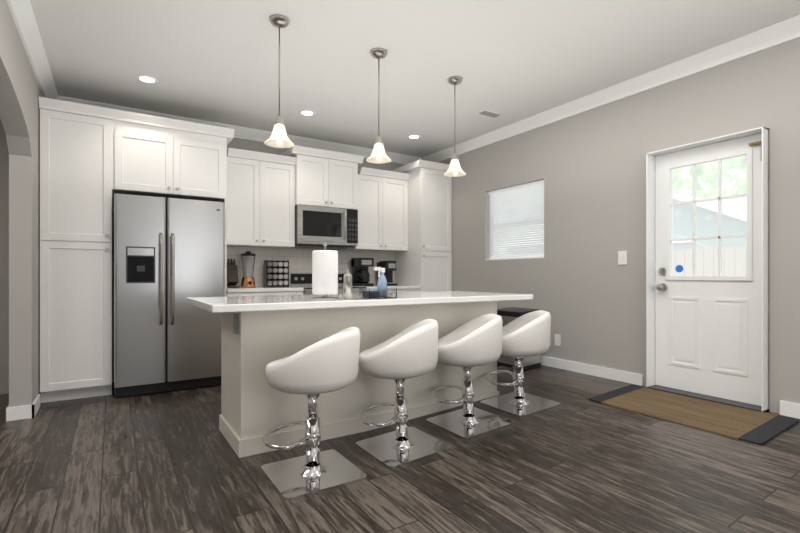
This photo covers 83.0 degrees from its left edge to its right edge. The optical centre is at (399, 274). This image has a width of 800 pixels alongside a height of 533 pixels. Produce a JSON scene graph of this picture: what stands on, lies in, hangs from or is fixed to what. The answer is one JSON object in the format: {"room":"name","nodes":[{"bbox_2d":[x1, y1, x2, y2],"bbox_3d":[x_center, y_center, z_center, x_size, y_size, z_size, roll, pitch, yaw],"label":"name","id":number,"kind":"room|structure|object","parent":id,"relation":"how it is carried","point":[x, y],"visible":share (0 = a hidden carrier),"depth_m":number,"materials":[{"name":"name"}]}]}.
{"room":"kitchen","nodes":[
{"label":"kitchen","id":0,"kind":"room"},
{"bbox_2d":[0,0,42,406],"bbox_3d":[-1.098,-0.295,0.671,0.130,2.700,8.200,0,0,-33],"label":"wall","id":1,"kind":"structure","parent":0,"point":[20,92],"depth_m":3.31,"materials":[{"name":"grey paint"}]},
{"bbox_2d":[6,405,20,420],"bbox_3d":[-3.096,1.008,3.675,0.014,0.095,0.982,0,0,-33],"label":"baseboard","id":2,"kind":"structure","parent":1,"relation":"attached to","point":[11,412],"depth_m":3.27,"materials":[{"name":"white wood"}]},
{"bbox_2d":[26,394,40,418],"bbox_3d":[-2.818,1.008,3.483,0.038,0.095,0.359,0,0,-33],"label":"baseboard","id":3,"kind":"structure","parent":1,"relation":"attached to","point":[31,410],"depth_m":3.35,"materials":[{"name":"white wood"}]},
{"bbox_2d":[6,0,61,99],"bbox_3d":[-1.007,-1.590,0.730,0.085,0.110,8.198,0,0,-33],"label":"crown molding","id":4,"kind":"structure","parent":1,"relation":"attached to","point":[24,19],"depth_m":3.10,"materials":[{"name":"white wood"}]},
{"bbox_2d":[0,119,404,394],"bbox_3d":[-2.422,-0.295,4.778,6.750,2.700,0.150,0,0,-33],"label":"wall","id":5,"kind":"structure","parent":0,"point":[245,144],"depth_m":4.01,"materials":[{"name":"grey paint"}]},
{"bbox_2d":[114,109,173,198],"bbox_3d":[-2.456,-1.083,4.298,0.475,0.675,0.618,0,0,-33],"label":"upper cabinet","id":6,"kind":"object","parent":5,"relation":"attached to","point":[143,144],"depth_m":4.05,"materials":[{"name":"white wood"}]},
{"bbox_2d":[174,120,229,203],"bbox_3d":[-2.056,-1.083,4.553,0.475,0.675,0.618,0,0,-33],"label":"upper cabinet","id":7,"kind":"object","parent":5,"relation":"attached to","point":[201,153],"depth_m":4.30,"materials":[{"name":"white wood"}]},
{"bbox_2d":[62,96,421,164],"bbox_3d":[-1.438,-1.590,5.263,4.050,0.110,0.090,0,0,-33],"label":"crown molding","id":8,"kind":"structure","parent":5,"relation":"attached to","point":[240,132],"depth_m":5.23,"materials":[{"name":"white wood"}]},
{"bbox_2d":[225,148,261,247],"bbox_3d":[-1.764,-0.810,4.900,0.390,0.990,0.347,0,0,-33],"label":"upper cabinet","id":9,"kind":"object","parent":5,"relation":"attached to","point":[243,211],"depth_m":4.78,"materials":[{"name":"white wood"}]},
{"bbox_2d":[262,152,294,247],"bbox_3d":[-1.435,-0.810,5.109,0.390,0.990,0.347,0,0,-33],"label":"upper cabinet","id":10,"kind":"object","parent":5,"relation":"attached to","point":[278,210],"depth_m":4.97,"materials":[{"name":"white wood"}]},
{"bbox_2d":[282,145,329,207],"bbox_3d":[-1.094,-1.103,5.290,0.379,0.635,0.408,0,0,-33],"label":"upper cabinet","id":11,"kind":"object","parent":5,"relation":"attached to","point":[311,165],"depth_m":5.11,"materials":[{"name":"white wood"}]},
{"bbox_2d":[295,205,357,246],"bbox_3d":[-0.917,-0.567,5.364,0.752,0.433,0.459,0,0,-33],"label":"microwave","id":12,"kind":"object","parent":11,"relation":"attached to","point":[316,226],"visible":0.98,"depth_m":5.19,"materials":[{"name":"grey metal"}]},
{"bbox_2d":[227,247,393,286],"bbox_3d":[-1.049,-0.090,5.555,2.298,0.448,0.009,0,0,-33],"label":"tile backsplash","id":13,"kind":"structure","parent":5,"relation":"attached to","point":[300,260],"depth_m":5.41,"materials":[{"name":"white tile"}]},
{"bbox_2d":[330,152,357,209],"bbox_3d":[-0.775,-1.103,5.494,0.379,0.635,0.408,0,0,-33],"label":"upper cabinet","id":14,"kind":"object","parent":5,"relation":"attached to","point":[343,166],"depth_m":5.33,"materials":[{"name":"white wood"}]},
{"bbox_2d":[343,168,385,251],"bbox_3d":[-0.470,-0.810,5.724,0.381,0.990,0.347,0,0,-33],"label":"upper cabinet","id":15,"kind":"object","parent":5,"relation":"attached to","point":[371,182],"depth_m":5.60,"materials":[{"name":"white wood"}]},
{"bbox_2d":[386,172,405,251],"bbox_3d":[-0.149,-0.810,5.928,0.381,0.990,0.347,0,0,-33],"label":"upper cabinet","id":16,"kind":"object","parent":5,"relation":"attached to","point":[395,181],"depth_m":5.79,"materials":[{"name":"white wood"}]},
{"bbox_2d":[0,365,799,532],"bbox_3d":[-0.178,1.026,1.257,6.750,0.217,8.500,0,0,-33],"label":"floor","id":17,"kind":"structure","parent":0,"point":[577,460],"depth_m":2.32,"materials":[{"name":"brown wood"}]},
{"bbox_2d":[38,96,113,402],"bbox_3d":[-2.865,-0.183,4.037,0.494,2.474,0.618,0,0,-33],"label":"tall cabinet","id":18,"kind":"object","parent":17,"relation":"on","point":[93,159],"depth_m":3.78,"materials":[{"name":"white wood"}]},
{"bbox_2d":[114,193,224,396],"bbox_3d":[-2.214,0.182,4.331,0.890,1.744,0.787,0,0,-33],"label":"refrigerator","id":19,"kind":"object","parent":17,"relation":"on","point":[169,256],"visible":0.98,"depth_m":4.02,"materials":[{"name":"grey metal"}]},
{"bbox_2d":[225,288,269,296],"bbox_3d":[-1.691,0.615,4.785,0.390,0.879,0.618,0,0,-33],"label":"base cabinet","id":20,"kind":"object","parent":17,"relation":"on","point":[239,293],"depth_m":4.53,"materials":[{"name":"white"}]},
{"bbox_2d":[227,285,419,292],"bbox_3d":[-0.881,0.154,5.292,2.296,0.038,0.632,0,0,-33],"label":"countertop","id":21,"kind":"structure","parent":20,"relation":"on","point":[259,289],"depth_m":4.74,"materials":[{"name":"white stone"}]},
{"bbox_2d":[227,259,239,287],"bbox_3d":[-1.807,-0.021,4.866,0.110,0.308,0.238,0,0,-33],"label":"knife block","id":22,"kind":"object","parent":21,"relation":"on","point":[232,275],"visible":0.94,"depth_m":4.83,"materials":[{"name":"brown wood"}]},
{"bbox_2d":[241,251,255,286],"bbox_3d":[-1.651,-0.061,4.917,0.156,0.390,0.160,0,0,-33],"label":"blender","id":23,"kind":"object","parent":21,"relation":"on","point":[248,261],"visible":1,"depth_m":4.87,"materials":[{"name":"clear glass"}]},
{"bbox_2d":[264,260,288,286],"bbox_3d":[-1.404,-0.016,5.145,0.260,0.300,0.095,0,0,-33],"label":"spice rack","id":24,"kind":"object","parent":21,"relation":"on","point":[276,273],"visible":1,"depth_m":5.12,"materials":[{"name":"black plastic"}]},
{"bbox_2d":[351,258,373,285],"bbox_3d":[-0.482,-0.038,5.663,0.227,0.345,0.222,0,0,-33],"label":"coffee maker","id":25,"kind":"object","parent":21,"relation":"on","point":[360,272],"visible":0.98,"depth_m":5.60,"materials":[{"name":"black plastic"}]},
{"bbox_2d":[377,261,397,285],"bbox_3d":[-0.167,-0.024,5.864,0.170,0.315,0.242,0,0,-33],"label":"pod coffee maker","id":26,"kind":"object","parent":21,"relation":"on","point":[389,267],"visible":0.81,"depth_m":5.79,"materials":[{"name":"black plastic"}]},
{"bbox_2d":[270,291,302,294],"bbox_3d":[-1.362,0.615,4.995,0.390,0.879,0.618,0,0,-33],"label":"base cabinet","id":27,"kind":"object","parent":17,"relation":"on","point":[289,292],"depth_m":4.75,"materials":[{"name":"white wood"}]},
{"bbox_2d":[261,327,366,500],"bbox_3d":[-0.460,0.669,2.401,0.506,0.769,0.504,0,0,-33],"label":"bar stool","id":28,"kind":"object","parent":17,"relation":"on","point":[312,372],"visible":0.98,"depth_m":2.26,"materials":[{"name":"white leather"}]},
{"bbox_2d":[289,272,365,294],"bbox_3d":[-0.845,0.512,5.251,0.750,1.084,0.687,0,0,-33],"label":"range","id":29,"kind":"object","parent":17,"relation":"on","point":[301,279],"visible":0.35,"depth_m":5.34,"materials":[{"name":"silver metal"}]},
{"bbox_2d":[219,301,498,457],"bbox_3d":[-0.212,0.622,3.404,2.066,0.864,0.583,0,0,-33],"label":"kitchen island","id":30,"kind":"object","parent":17,"relation":"on","point":[255,407],"visible":0.58,"depth_m":2.92,"materials":[{"name":"beige paint"}]},
{"bbox_2d":[187,291,532,312],"bbox_3d":[-0.195,0.170,3.256,2.330,0.039,0.910,0,0,-33],"label":"island countertop","id":31,"kind":"structure","parent":30,"relation":"on","point":[245,303],"depth_m":2.79,"materials":[{"name":"white stone"}]},
{"bbox_2d":[311,242,338,299],"bbox_3d":[-0.454,-0.026,2.741,0.170,0.350,0.170,0,0,-33],"label":"paper towel holder","id":32,"kind":"object","parent":31,"relation":"on","point":[324,273],"visible":1,"depth_m":2.68,"materials":[{"name":"white paper"}]},
{"bbox_2d":[343,265,351,298],"bbox_3d":[-0.324,0.044,2.783,0.059,0.209,0.054,0,0,-33],"label":"soap dispenser","id":33,"kind":"object","parent":31,"relation":"on","point":[347,285],"visible":1,"depth_m":2.76,"materials":[{"name":"silver metal"}]},
{"bbox_2d":[360,267,396,298],"bbox_3d":[-0.140,0.049,2.900,0.200,0.200,0.130,0,0,-33],"label":"caddy","id":34,"kind":"object","parent":31,"relation":"on","point":[381,291],"visible":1,"depth_m":2.87,"materials":[{"name":"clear plastic"}]},
{"bbox_2d":[356,319,450,467],"bbox_3d":[-0.007,0.669,2.749,0.497,0.789,0.503,0,0,-33],"label":"bar stool","id":35,"kind":"object","parent":17,"relation":"on","point":[401,357],"visible":1,"depth_m":2.62,"materials":[{"name":"white leather"}]},
{"bbox_2d":[397,289,417,291],"bbox_3d":[-0.076,0.615,5.814,0.381,0.879,0.618,0,0,-33],"label":"base cabinet","id":36,"kind":"object","parent":17,"relation":"on","point":[398,290],"depth_m":5.56,"materials":[{"name":"white wood"}]},
{"bbox_2d":[394,160,451,291],"bbox_3d":[0.298,-0.183,6.041,0.494,2.474,0.638,0,0,-33],"label":"tall cabinet","id":37,"kind":"object","parent":17,"relation":"on","point":[426,263],"depth_m":5.78,"materials":[{"name":"white wood"}]},
{"bbox_2d":[426,314,513,439],"bbox_3d":[0.456,0.652,3.103,0.494,0.757,0.505,0,0,-33],"label":"bar stool","id":38,"kind":"object","parent":17,"relation":"on","point":[467,347],"visible":0.96,"depth_m":2.99,"materials":[{"name":"white leather"}]},
{"bbox_2d":[497,307,540,371],"bbox_3d":[1.191,0.646,4.643,0.340,0.600,0.405,0,0,-33],"label":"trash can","id":39,"kind":"object","parent":17,"relation":"on","point":[508,314],"visible":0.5,"depth_m":4.53,"materials":[{"name":"black plastic"}]},
{"bbox_2d":[480,310,560,417],"bbox_3d":[0.893,0.637,3.441,0.494,0.726,0.503,0,0,-33],"label":"bar stool","id":40,"kind":"object","parent":17,"relation":"on","point":[527,335],"visible":0.92,"depth_m":3.32,"materials":[{"name":"white leather"}]},
{"bbox_2d":[589,384,798,444],"bbox_3d":[1.996,0.940,3.176,0.600,0.044,1.100,0,0,-33],"label":"rug","id":41,"kind":"object","parent":17,"relation":"on","point":[753,426],"visible":0.94,"depth_m":3.05,"materials":[{"name":"fabric"}]},
{"bbox_2d":[30,0,799,156],"bbox_3d":[-0.178,-1.685,1.257,6.750,0.080,8.500,0,0,-33],"label":"ceiling","id":42,"kind":"structure","parent":0,"point":[511,61],"depth_m":3.37,"materials":[{"name":"white paint"}]},
{"bbox_2d":[135,75,158,83],"bbox_3d":[-2.124,-1.643,3.800,0.176,0.003,0.176,0,0,-33],"label":"recessed light","id":43,"kind":"object","parent":42,"relation":"in","point":[147,79],"visible":1,"depth_m":3.80,"materials":[{"name":"white"}]},
{"bbox_2d":[264,14,293,147],"bbox_3d":[-0.778,-1.244,2.914,0.188,0.799,0.188,0,0,-33],"label":"pendant light","id":44,"kind":"object","parent":42,"relation":"hanging from","point":[279,21],"visible":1,"depth_m":2.90,"materials":[{"name":"white glass"}]},
{"bbox_2d":[298,110,315,115],"bbox_3d":[-0.943,-1.643,4.588,0.176,0.003,0.176,0,0,-33],"label":"recessed light","id":45,"kind":"object","parent":42,"relation":"in","point":[306,112],"visible":1,"depth_m":4.58,"materials":[{"name":"white"}]},
{"bbox_2d":[367,48,391,163],"bbox_3d":[-0.156,-1.244,3.334,0.188,0.799,0.188,0,0,-33],"label":"pendant light","id":46,"kind":"object","parent":42,"relation":"hanging from","point":[378,53],"visible":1,"depth_m":3.33,"materials":[{"name":"white glass"}]},
{"bbox_2d":[407,135,420,138],"bbox_3d":[0.167,-1.643,5.378,0.176,0.003,0.176,0,0,-33],"label":"recessed light","id":47,"kind":"object","parent":42,"relation":"in","point":[413,136],"visible":1,"depth_m":5.36,"materials":[{"name":"white"}]},
{"bbox_2d":[444,76,465,176],"bbox_3d":[0.461,-1.244,3.799,0.188,0.799,0.188,0,0,-33],"label":"pendant light","id":48,"kind":"object","parent":42,"relation":"hanging from","point":[454,81],"visible":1,"depth_m":3.78,"materials":[{"name":"white glass"}]},
{"bbox_2d":[476,109,502,117],"bbox_3d":[0.916,-1.640,4.610,0.260,0.008,0.120,0,0,-33],"label":"ceiling vent","id":49,"kind":"object","parent":42,"relation":"in","point":[484,112],"visible":1,"depth_m":4.60,"materials":[{"name":"white metal"}]},
{"bbox_2d":[438,38,799,413],"bbox_3d":[2.605,-0.295,3.030,0.150,2.700,8.200,0,0,-33],"label":"wall","id":50,"kind":"structure","parent":0,"point":[578,282],"depth_m":3.98,"materials":[{"name":"grey paint"}]},
{"bbox_2d":[485,187,543,259],"bbox_3d":[1.311,-0.585,5.058,0.143,0.820,0.870,0,0,-33],"label":"window","id":51,"kind":"structure","parent":50,"relation":"in","point":[515,236],"depth_m":5.12,"materials":[{"name":"white"}]},
{"bbox_2d":[488,180,543,258],"bbox_3d":[1.304,-0.591,5.053,0.040,0.804,0.858,0,0,-33],"label":"window blinds","id":52,"kind":"object","parent":51,"relation":"attached to","point":[512,193],"visible":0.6,"depth_m":5.04,"materials":[{"name":"white plastic"}]},
{"bbox_2d":[555,334,560,345],"bbox_3d":[1.570,0.647,4.505,0.004,0.115,0.070,0,0,-33],"label":"electrical outlet","id":53,"kind":"object","parent":50,"relation":"attached to","point":[557,339],"visible":1,"depth_m":4.50,"materials":[{"name":"white plastic"}]},
{"bbox_2d":[540,355,642,385],"bbox_3d":[1.354,0.881,4.842,0.014,0.095,2.520,0,0,-33],"label":"baseboard","id":54,"kind":"structure","parent":50,"relation":"attached to","point":[618,375],"depth_m":4.15,"materials":[{"name":"white wood"}]},
{"bbox_2d":[422,15,799,161],"bbox_3d":[2.503,-1.590,2.966,0.090,0.110,8.198,0,0,-33],"label":"crown molding","id":55,"kind":"structure","parent":50,"relation":"attached to","point":[787,30],"depth_m":3.70,"materials":[{"name":"white wood"}]},
{"bbox_2d":[618,251,626,264],"bbox_3d":[1.933,-0.150,3.930,0.009,0.120,0.080,0,0,-33],"label":"light switch","id":56,"kind":"object","parent":50,"relation":"attached to","point":[622,257],"visible":1,"depth_m":3.93,"materials":[{"name":"white plastic"}]},
{"bbox_2d":[646,127,768,411],"bbox_3d":[2.280,-0.061,3.392,0.150,1.985,0.908,0,0,-33],"label":"door frame","id":57,"kind":"structure","parent":50,"relation":"attached to","point":[650,270],"depth_m":3.36,"materials":[{"name":"white wood"}]},
{"bbox_2d":[655,133,761,405],"bbox_3d":[2.302,-0.037,3.401,0.120,1.886,0.770,0,0,-33],"label":"entry door","id":58,"kind":"structure","parent":50,"relation":"in","point":[708,334],"depth_m":3.40,"materials":[{"name":"white wood"}]},
{"bbox_2d":[780,400,799,418],"bbox_3d":[3.631,0.881,1.266,0.014,0.095,4.118,0,0,-33],"label":"baseboard","id":59,"kind":"structure","parent":50,"relation":"attached to","point":[789,409],"depth_m":2.96,"materials":[{"name":"white wood"}]},
{"label":"outside","id":60,"kind":"structure","parent":0,"visible":0},
{"bbox_2d":[497,155,746,275],"bbox_3d":[9.799,-7.445,11.289,20.840,19.000,34.000,0,0,-33],"label":"scenery","id":61,"kind":"structure","parent":60,"point":[714,226],"depth_m":12.35,"materials":[{"name":"green"}]}
]}

